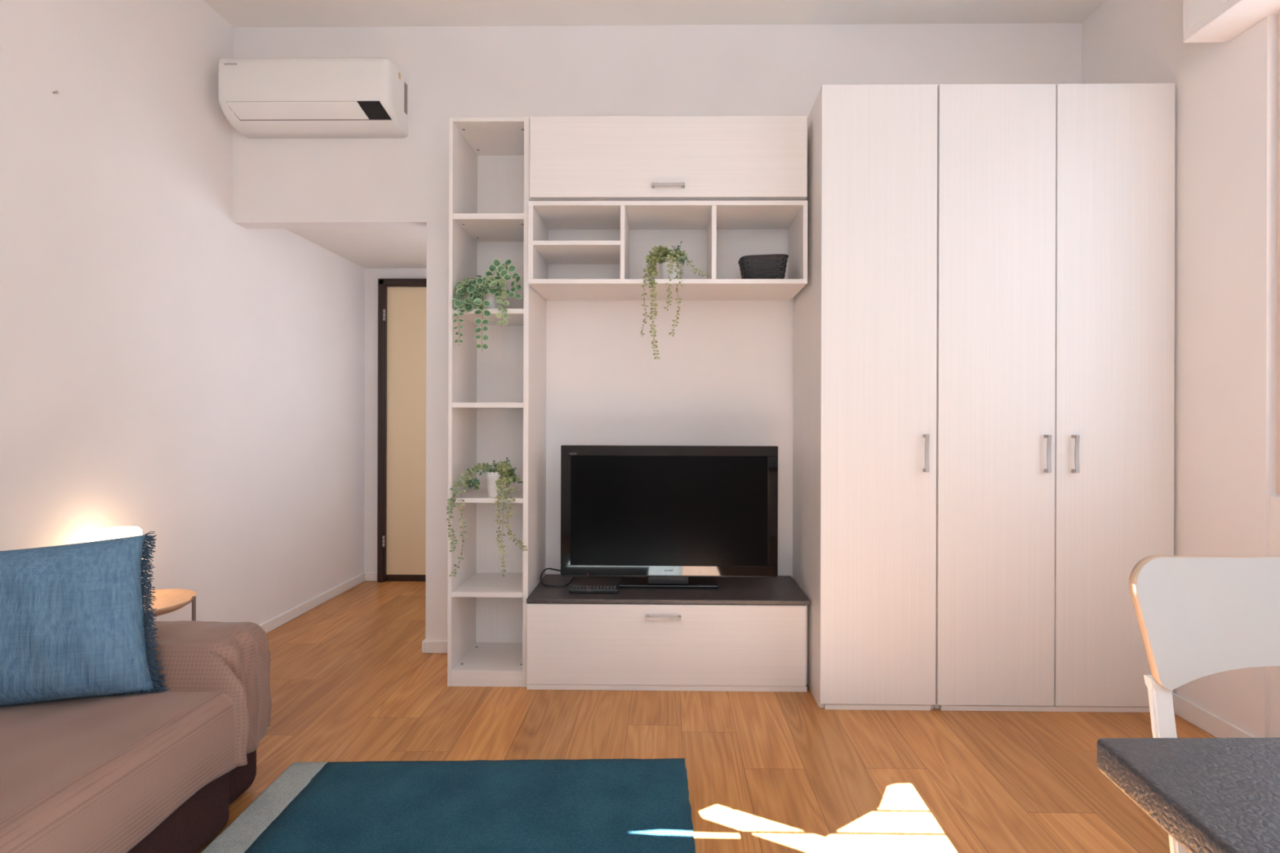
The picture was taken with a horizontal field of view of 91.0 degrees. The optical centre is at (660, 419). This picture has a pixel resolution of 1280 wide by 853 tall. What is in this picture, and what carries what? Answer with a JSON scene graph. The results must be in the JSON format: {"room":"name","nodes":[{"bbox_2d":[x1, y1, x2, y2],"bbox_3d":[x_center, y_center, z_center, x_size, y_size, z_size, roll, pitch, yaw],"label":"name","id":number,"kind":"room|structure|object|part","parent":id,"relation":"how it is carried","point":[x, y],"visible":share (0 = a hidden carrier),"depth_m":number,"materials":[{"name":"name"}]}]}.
{"room":"living room","nodes":[
{"label":"living room","id":0,"kind":"room"},
{"bbox_2d":[0,0,364,625],"bbox_3d":[-2.095,-0.378,1.842,0.120,2.943,5.030,0,0,1],"label":"wall","id":1,"kind":"structure","parent":0,"point":[175,369],"depth_m":2.55,"materials":[{"name":"paint"}]},
{"bbox_2d":[259,572,365,633],"bbox_3d":[-2.033,1.065,1.841,0.013,0.058,4.830,0,0,1],"label":"baseboard","id":2,"kind":"structure","parent":1,"relation":"attached to","point":[273,624],"depth_m":3.60,"materials":[{"name":"paint"}]},
{"bbox_2d":[285,228,426,268],"bbox_3d":[-1.329,-1.087,3.703,1.360,0.135,1.290,0,0,1],"label":"ceiling","id":3,"kind":"structure","parent":0,"point":[367,248],"depth_m":3.69,"materials":[{"name":"paint"}]},
{"bbox_2d":[364,268,426,572],"bbox_3d":[-1.324,-0.029,4.298,1.360,2.250,0.100,0,0,1],"label":"wall","id":4,"kind":"structure","parent":0,"point":[371,275],"depth_m":4.25,"materials":[{"name":"paint"}]},
{"bbox_2d":[364,572,377,581],"bbox_3d":[-1.949,1.065,4.249,0.092,0.058,0.013,0,0,1],"label":"baseboard","id":5,"kind":"structure","parent":4,"relation":"attached to","point":[369,576],"depth_m":4.24,"materials":[{"name":"paint"}]},
{"bbox_2d":[377,278,426,582],"bbox_3d":[-1.423,0.076,4.237,0.955,2.039,0.084,0,0,1],"label":"door","id":6,"kind":"structure","parent":4,"relation":"in","point":[402,302],"depth_m":4.24,"materials":[{"name":"brown wood"}]},
{"bbox_2d":[203,0,1106,27],"bbox_3d":[-0.003,-1.893,1.170,4.472,0.100,3.740,0,0,1],"label":"ceiling","id":7,"kind":"structure","parent":0,"point":[237,13],"depth_m":2.84,"materials":[{"name":"paint"}]},
{"bbox_2d":[232,22,1082,640],"bbox_3d":[0.116,-0.371,2.989,4.272,2.943,0.100,0,0,1],"label":"wall","id":8,"kind":"structure","parent":0,"point":[725,375],"depth_m":2.94,"materials":[{"name":"paint"}]},
{"bbox_2d":[217,57,408,138],"bbox_3d":[-1.566,-1.463,2.859,0.764,0.280,0.203,0,0,1],"label":"air conditioner","id":9,"kind":"object","parent":8,"relation":"attached to","point":[326,97],"visible":1,"depth_m":2.77,"materials":[{"name":"plastic"}]},
{"bbox_3d":[-1.268,-1.369,2.787,0.129,0.054,0.059,0,0,1],"label":"display panel","id":10,"kind":"part","parent":9,"relation":"part of","materials":[{"name":"black plastic"}]},
{"bbox_2d":[404,81,407,114],"bbox_3d":[-1.187,-1.494,2.926,0.008,0.140,0.030,0,0,1],"label":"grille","id":11,"kind":"object","parent":9,"relation":"attached to","point":[405,82],"depth_m":2.92,"materials":[{"name":"grey plastic"}]},
{"bbox_2d":[422,638,447,653],"bbox_3d":[-0.994,1.068,2.997,0.247,0.058,0.113,0,0,1],"label":"baseboard","id":12,"kind":"structure","parent":8,"relation":"attached to","point":[428,646],"depth_m":2.94,"materials":[{"name":"paint"}]},
{"bbox_2d":[527,200,807,300],"bbox_3d":[0.030,-0.716,2.740,1.131,0.336,0.400,0,0,1],"label":"cubby shelf","id":13,"kind":"object","parent":8,"relation":"attached to","point":[578,250],"visible":0.98,"depth_m":2.73,"materials":[{"name":"white wood"}]},
{"bbox_3d":[-0.338,-0.715,2.706,0.354,0.018,0.318,0,0,1],"label":"shelf","id":14,"kind":"part","parent":13,"relation":"part of","materials":[{"name":"white wood"}]},
{"bbox_3d":[0.032,-0.717,2.905,1.131,0.325,0.070,0,0,1],"label":"wall rail","id":15,"kind":"part","parent":13,"relation":"part of","materials":[{"name":"white wood"}]},
{"bbox_3d":[0.032,-0.717,2.865,1.115,0.325,0.007,0,0,1],"label":"panel","id":16,"kind":"part","parent":13,"relation":"part of","materials":[{"name":"white wood"}]},
{"bbox_2d":[640,240,710,359],"bbox_3d":[0.060,-0.490,2.598,0.283,0.500,0.175,0,0,1],"label":"trailing plant","id":17,"kind":"object","parent":13,"relation":"on","point":[670,264],"visible":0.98,"depth_m":2.55,"materials":[{"name":"green plant"}]},
{"bbox_3d":[-0.017,-0.523,2.576,0.168,0.383,0.037,0,0,-43],"label":"trailing stem","id":18,"kind":"part","parent":17,"relation":"part of","materials":[{"name":"green plant"}]},
{"bbox_3d":[0.001,-0.477,2.581,0.047,0.474,0.152,0,0,33],"label":"trailing stem","id":19,"kind":"part","parent":17,"relation":"part of","materials":[{"name":"green plant"}]},
{"bbox_3d":[-0.003,-0.621,2.577,0.050,0.185,0.150,0,0,44],"label":"trailing stem","id":20,"kind":"part","parent":17,"relation":"part of","materials":[{"name":"green plant"}]},
{"bbox_3d":[0.039,-0.565,2.578,0.039,0.257,0.115,0,0,7],"label":"trailing stem","id":21,"kind":"part","parent":17,"relation":"part of","materials":[{"name":"green plant"}]},
{"bbox_3d":[0.043,-0.618,2.635,0.102,0.102,0.102,0,0,1],"label":"pot","id":22,"kind":"part","parent":17,"relation":"part of","materials":[{"name":"white ceramic"}]},
{"bbox_3d":[0.059,-0.513,2.577,0.055,0.361,0.116,0,0,1],"label":"trailing stem","id":23,"kind":"part","parent":17,"relation":"part of","materials":[{"name":"green plant"}]},
{"bbox_3d":[0.069,-0.607,2.585,0.029,0.145,0.112,0,0,-22],"label":"trailing stem","id":24,"kind":"part","parent":17,"relation":"part of","materials":[{"name":"green plant"}]},
{"bbox_3d":[0.114,-0.639,2.583,0.173,0.122,0.048,0,0,24],"label":"trailing stem","id":25,"kind":"part","parent":17,"relation":"part of","materials":[{"name":"green plant"}]},
{"bbox_2d":[737,253,788,279],"bbox_3d":[0.433,-0.624,2.655,0.204,0.117,0.142,0,0,1],"label":"woven basket","id":26,"kind":"object","parent":13,"relation":"in","point":[773,266],"visible":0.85,"depth_m":2.60,"materials":[{"name":"black wicker"}]},
{"bbox_2d":[528,115,807,200],"bbox_3d":[0.031,-1.061,2.725,1.131,0.330,0.429,0,0,1],"label":"upper cabinet","id":27,"kind":"object","parent":8,"relation":"attached to","point":[588,157],"visible":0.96,"depth_m":2.54,"materials":[{"name":"white wood"}]},
{"bbox_3d":[0.031,-0.940,2.525,0.134,0.013,0.029,0,0,1],"label":"handle","id":28,"kind":"part","parent":27,"relation":"part of","materials":[{"name":"silver metal"}]},
{"bbox_2d":[196,580,1215,852],"bbox_3d":[-0.004,1.150,1.815,4.472,0.100,5.030,0,0,1],"label":"floor","id":29,"kind":"structure","parent":0,"point":[351,679],"depth_m":2.12,"materials":[{"name":"brown wood"}]},
{"bbox_2d":[142,588,197,621],"bbox_3d":[-1.852,0.866,2.224,0.356,0.456,0.356,0,0,1],"label":"side table","id":30,"kind":"object","parent":29,"relation":"on","point":[168,600],"visible":0.14,"depth_m":2.31,"materials":[{"name":"brown wood"}]},
{"bbox_2d":[84,526,143,571],"bbox_3d":[-1.935,0.529,2.225,0.162,0.280,0.162,0,0,1],"label":"table lamp","id":31,"kind":"object","parent":30,"relation":"on","point":[108,533],"visible":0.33,"depth_m":2.18,"materials":[{"name":"white ceramic"}]},
{"bbox_3d":[-1.684,0.867,2.264,0.018,0.456,0.012,0,0,-14],"label":"leg","id":32,"kind":"part","parent":30,"relation":"part of","materials":[{"name":"grey metal"}]},
{"bbox_2d":[127,749,256,852],"bbox_3d":[-1.596,0.743,0.676,0.885,0.696,2.430,0,0,1],"label":"sofa","id":33,"kind":"object","parent":29,"relation":"on","point":[199,819],"visible":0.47,"depth_m":1.56,"materials":[{"name":"brown fabric"}]},
{"bbox_2d":[0,620,271,852],"bbox_3d":[-1.511,0.763,0.770,0.813,0.341,2.307,0,0,1],"label":"cover","id":34,"kind":"object","parent":33,"relation":"on","point":[100,774],"visible":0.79,"depth_m":1.45,"materials":[{"name":"beige fabric"}]},
{"bbox_2d":[0,531,169,706],"bbox_3d":[-1.606,0.517,1.599,0.638,0.425,0.186,0,0,-16],"label":"cushion","id":35,"kind":"object","parent":34,"relation":"on","point":[73,617],"visible":1,"depth_m":1.58,"materials":[{"name":"blue fabric"}]},
{"bbox_3d":[-1.590,0.911,0.628,0.870,0.341,2.115,0,0,1],"label":"seat","id":36,"kind":"part","parent":33,"relation":"part of","materials":[{"name":"brown fabric"}]},
{"bbox_3d":[-1.601,0.859,1.783,0.818,0.464,0.215,0,0,1],"label":"armrest","id":37,"kind":"part","parent":33,"relation":"part of","materials":[{"name":"brown fabric"}]},
{"bbox_2d":[200,758,695,852],"bbox_3d":[-0.522,1.091,1.156,1.302,0.013,1.745,0,0,1],"label":"rug","id":38,"kind":"object","parent":29,"relation":"on","point":[628,805],"visible":1,"depth_m":1.75,"materials":[{"name":"teal fabric"}]},
{"bbox_2d":[447,116,546,687],"bbox_3d":[-0.704,-0.070,2.763,0.330,2.336,0.373,0,0,1],"label":"bookcase","id":39,"kind":"object","parent":29,"relation":"on","point":[497,393],"visible":0.77,"depth_m":2.79,"materials":[{"name":"white wood"}]},
{"bbox_3d":[-0.861,-0.071,2.765,0.016,2.336,0.373,0,0,1],"label":"panel","id":40,"kind":"part","parent":39,"relation":"part of","materials":[{"name":"white wood"}]},
{"bbox_2d":[451,258,521,351],"bbox_3d":[-0.715,-0.472,2.627,0.294,0.391,0.181,0,0,1],"label":"trailing plant","id":41,"kind":"object","parent":39,"relation":"on","point":[486,292],"visible":1,"depth_m":2.58,"materials":[{"name":"green plant"}]},
{"bbox_3d":[-0.786,-0.447,2.610,0.159,0.295,0.060,0,0,-42],"label":"trailing stem","id":42,"kind":"part","parent":41,"relation":"part of","materials":[{"name":"green plant"}]},
{"bbox_3d":[-0.729,-0.431,2.605,0.081,0.310,0.120,0,0,1],"label":"trailing stem","id":43,"kind":"part","parent":41,"relation":"part of","materials":[{"name":"green plant"}]},
{"bbox_3d":[-0.729,-0.505,2.665,0.106,0.102,0.106,0,0,1],"label":"pot","id":44,"kind":"part","parent":41,"relation":"part of","materials":[{"name":"white ceramic"}]},
{"bbox_3d":[-0.677,-0.488,2.608,0.154,0.219,0.068,0,0,43],"label":"trailing stem","id":45,"kind":"part","parent":41,"relation":"part of","materials":[{"name":"green plant"}]},
{"bbox_3d":[-0.656,-0.580,2.623,0.203,0.174,0.066,0,0,32],"label":"trailing stem","id":46,"kind":"part","parent":41,"relation":"part of","materials":[{"name":"green plant"}]},
{"bbox_2d":[446,457,527,577],"bbox_3d":[-0.704,0.400,2.621,0.335,0.482,0.170,0,0,1],"label":"trailing plant","id":47,"kind":"object","parent":39,"relation":"on","point":[498,478],"visible":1,"depth_m":2.57,"materials":[{"name":"green plant"}]},
{"bbox_3d":[-0.766,0.417,2.594,0.196,0.446,0.048,0,0,-35],"label":"trailing stem","id":48,"kind":"part","parent":47,"relation":"part of","materials":[{"name":"green plant"}]},
{"bbox_3d":[-0.779,0.361,2.602,0.209,0.361,0.041,0,0,-30],"label":"trailing stem","id":49,"kind":"part","parent":47,"relation":"part of","materials":[{"name":"green plant"}]},
{"bbox_3d":[-0.688,0.272,2.654,0.102,0.106,0.102,0,0,1],"label":"pot","id":50,"kind":"part","parent":47,"relation":"part of","materials":[{"name":"white ceramic"}]},
{"bbox_3d":[-0.665,0.354,2.599,0.043,0.353,0.120,0,0,-14],"label":"trailing stem","id":51,"kind":"part","parent":47,"relation":"part of","materials":[{"name":"green plant"}]},
{"bbox_3d":[-0.659,0.417,2.598,0.034,0.446,0.128,0,0,-24],"label":"trailing stem","id":52,"kind":"part","parent":47,"relation":"part of","materials":[{"name":"green plant"}]},
{"bbox_3d":[-0.646,0.276,2.607,0.053,0.190,0.124,0,0,-28],"label":"trailing stem","id":53,"kind":"part","parent":47,"relation":"part of","materials":[{"name":"green plant"}]},
{"bbox_3d":[-0.625,0.359,2.582,0.190,0.356,0.074,0,0,37],"label":"trailing stem","id":54,"kind":"part","parent":47,"relation":"part of","materials":[{"name":"green plant"}]},
{"bbox_3d":[-0.710,1.044,2.744,0.293,0.021,0.330,0,0,1],"label":"shelf","id":55,"kind":"part","parent":39,"relation":"part of","materials":[{"name":"white wood"}]},
{"bbox_3d":[-0.709,0.721,2.744,0.293,0.021,0.330,0,0,1],"label":"shelf","id":56,"kind":"part","parent":39,"relation":"part of","materials":[{"name":"white wood"}]},
{"bbox_3d":[-0.707,-0.058,2.744,0.293,0.021,0.330,0,0,1],"label":"shelf","id":57,"kind":"part","parent":39,"relation":"part of","materials":[{"name":"white wood"}]},
{"bbox_3d":[-0.706,-0.444,2.744,0.293,0.021,0.330,0,0,1],"label":"shelf","id":58,"kind":"part","parent":39,"relation":"part of","materials":[{"name":"white wood"}]},
{"bbox_3d":[-0.708,0.334,2.744,0.293,0.019,0.330,0,0,1],"label":"shelf","id":59,"kind":"part","parent":39,"relation":"part of","materials":[{"name":"white wood"}]},
{"bbox_3d":[-0.703,-1.230,2.763,0.293,0.017,0.373,0,0,1],"label":"panel","id":60,"kind":"part","parent":39,"relation":"part of","materials":[{"name":"white wood"}]},
{"bbox_3d":[-0.704,-0.833,2.744,0.293,0.024,0.330,0,0,1],"label":"shelf","id":61,"kind":"part","parent":39,"relation":"part of","materials":[{"name":"white wood"}]},
{"bbox_3d":[-0.705,-0.062,2.912,0.293,2.320,0.006,0,0,1],"label":"panel","id":62,"kind":"part","parent":39,"relation":"part of","materials":[{"name":"white wood"}]},
{"bbox_3d":[-0.549,-0.070,2.761,0.022,2.336,0.373,0,0,1],"label":"panel","id":63,"kind":"part","parent":39,"relation":"part of","materials":[{"name":"white wood"}]},
{"bbox_2d":[526,573,810,692],"bbox_3d":[0.032,0.914,2.724,1.146,0.372,0.431,0,0,1],"label":"tv stand","id":64,"kind":"object","parent":29,"relation":"on","point":[744,633],"visible":0.98,"depth_m":2.54,"materials":[{"name":"white wood"}]},
{"bbox_2d":[540,568,580,586],"bbox_3d":[-0.431,0.697,2.791,0.191,0.058,0.131,0,0,-30],"label":"power cable","id":65,"kind":"object","parent":64,"relation":"on","point":[544,570],"visible":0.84,"depth_m":2.78,"materials":[{"name":"black plastic"}]},
{"bbox_2d":[568,585,619,593],"bbox_3d":[-0.278,0.716,2.639,0.210,0.022,0.049,0,0,1],"label":"remote control","id":66,"kind":"object","parent":64,"relation":"on","point":[573,589],"visible":1,"depth_m":2.62,"materials":[{"name":"black plastic"}]},
{"bbox_3d":[0.012,0.798,2.525,0.143,0.013,0.031,0,0,1],"label":"handle","id":67,"kind":"part","parent":64,"relation":"part of","materials":[{"name":"silver metal"}]},
{"bbox_3d":[0.022,0.913,2.549,1.130,0.326,0.019,0,0,1],"label":"drawer","id":68,"kind":"part","parent":64,"relation":"part of","materials":[{"name":"white wood"}]},
{"bbox_2d":[560,444,777,588],"bbox_3d":[0.038,0.421,2.772,0.925,0.614,0.196,0,0,1],"label":"television","id":69,"kind":"object","parent":64,"relation":"on","point":[649,517],"visible":0.99,"depth_m":2.68,"materials":[{"name":"black plastic"}]},
{"bbox_2d":[792,84,937,710],"bbox_3d":[0.829,-0.082,2.630,0.438,2.368,0.569,0,0,1],"label":"wardrobe","id":70,"kind":"object","parent":29,"relation":"on","point":[865,313],"visible":0.93,"depth_m":2.38,"materials":[{"name":"white wood"}]},
{"bbox_3d":[0.996,0.128,2.358,0.013,0.141,0.029,0,0,1],"label":"handle","id":71,"kind":"part","parent":70,"relation":"part of","materials":[{"name":"silver metal"}]},
{"bbox_2d":[933,83,1175,712],"bbox_3d":[1.494,-0.080,2.621,0.886,2.368,0.569,0,0,1],"label":"wardrobe","id":72,"kind":"object","parent":29,"relation":"on","point":[1055,357],"visible":0.8,"depth_m":2.37,"materials":[{"name":"white wood"}]},
{"bbox_3d":[1.268,-0.092,2.378,0.437,2.344,0.018,0,0,1],"label":"door","id":73,"kind":"part","parent":72,"relation":"part of","materials":[{"name":"white wood"}]},
{"bbox_3d":[1.449,0.129,2.352,0.013,0.141,0.029,0,0,1],"label":"handle","id":74,"kind":"part","parent":72,"relation":"part of","materials":[{"name":"silver metal"}]},
{"bbox_3d":[1.552,0.129,2.350,0.013,0.141,0.029,0,0,1],"label":"handle","id":75,"kind":"part","parent":72,"relation":"part of","materials":[{"name":"silver metal"}]},
{"bbox_3d":[1.712,-0.091,2.372,0.440,2.344,0.018,0,0,1],"label":"door","id":76,"kind":"part","parent":72,"relation":"part of","materials":[{"name":"white wood"}]},
{"bbox_2d":[1096,737,1279,852],"bbox_3d":[1.079,0.728,0.278,1.344,0.750,0.885,0,0,1],"label":"dining table","id":77,"kind":"object","parent":29,"relation":"on","point":[1210,795],"visible":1,"depth_m":0.61,"materials":[{"name":"stone"}]},
{"bbox_2d":[1128,555,1279,852],"bbox_3d":[1.031,0.669,0.830,0.484,0.870,0.489,0,0,1],"label":"dining chair","id":78,"kind":"object","parent":29,"relation":"on","point":[1197,616],"visible":0.8,"depth_m":1.05,"materials":[{"name":"white plastic"}]},
{"bbox_3d":[0.825,0.768,1.020,0.041,0.668,0.104,0,0,14],"label":"leg","id":79,"kind":"part","parent":78,"relation":"part of","materials":[{"name":"white metal"}]},
{"bbox_3d":[1.035,0.340,1.052,0.484,0.213,0.044,0,0,1],"label":"backrest","id":80,"kind":"part","parent":78,"relation":"part of","materials":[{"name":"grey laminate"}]},
{"bbox_2d":[1081,0,1279,737],"bbox_3d":[1.966,-0.366,1.195,0.075,2.943,3.640,0,0,1],"label":"wall","id":81,"kind":"structure","parent":0,"point":[1227,502],"depth_m":2.18,"materials":[{"name":"paint"}]},
{"bbox_2d":[1173,692,1257,737],"bbox_3d":[1.935,1.068,2.463,0.013,0.075,0.904,0,0,1],"label":"baseboard","id":82,"kind":"structure","parent":81,"relation":"attached to","point":[1205,720],"depth_m":2.22,"materials":[{"name":"paint"}]},
{"bbox_2d":[1182,0,1279,42],"bbox_3d":[1.853,-1.563,1.215,0.160,0.548,1.877,0,0,1],"label":"box","id":83,"kind":"object","parent":81,"relation":"attached to","point":[1204,20],"visible":1,"depth_m":2.05,"materials":[{"name":"paint"}]},
{"bbox_3d":[1.777,-1.567,1.252,0.008,0.495,1.750,0,0,1],"label":"lid","id":84,"kind":"part","parent":83,"relation":"part of","materials":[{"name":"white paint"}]},
{"bbox_2d":[1276,12,1279,494],"bbox_3d":[1.969,-0.525,1.141,0.044,1.529,1.712,0,0,1],"label":"window","id":85,"kind":"structure","parent":81,"relation":"in","point":[1278,28],"depth_m":1.99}
]}

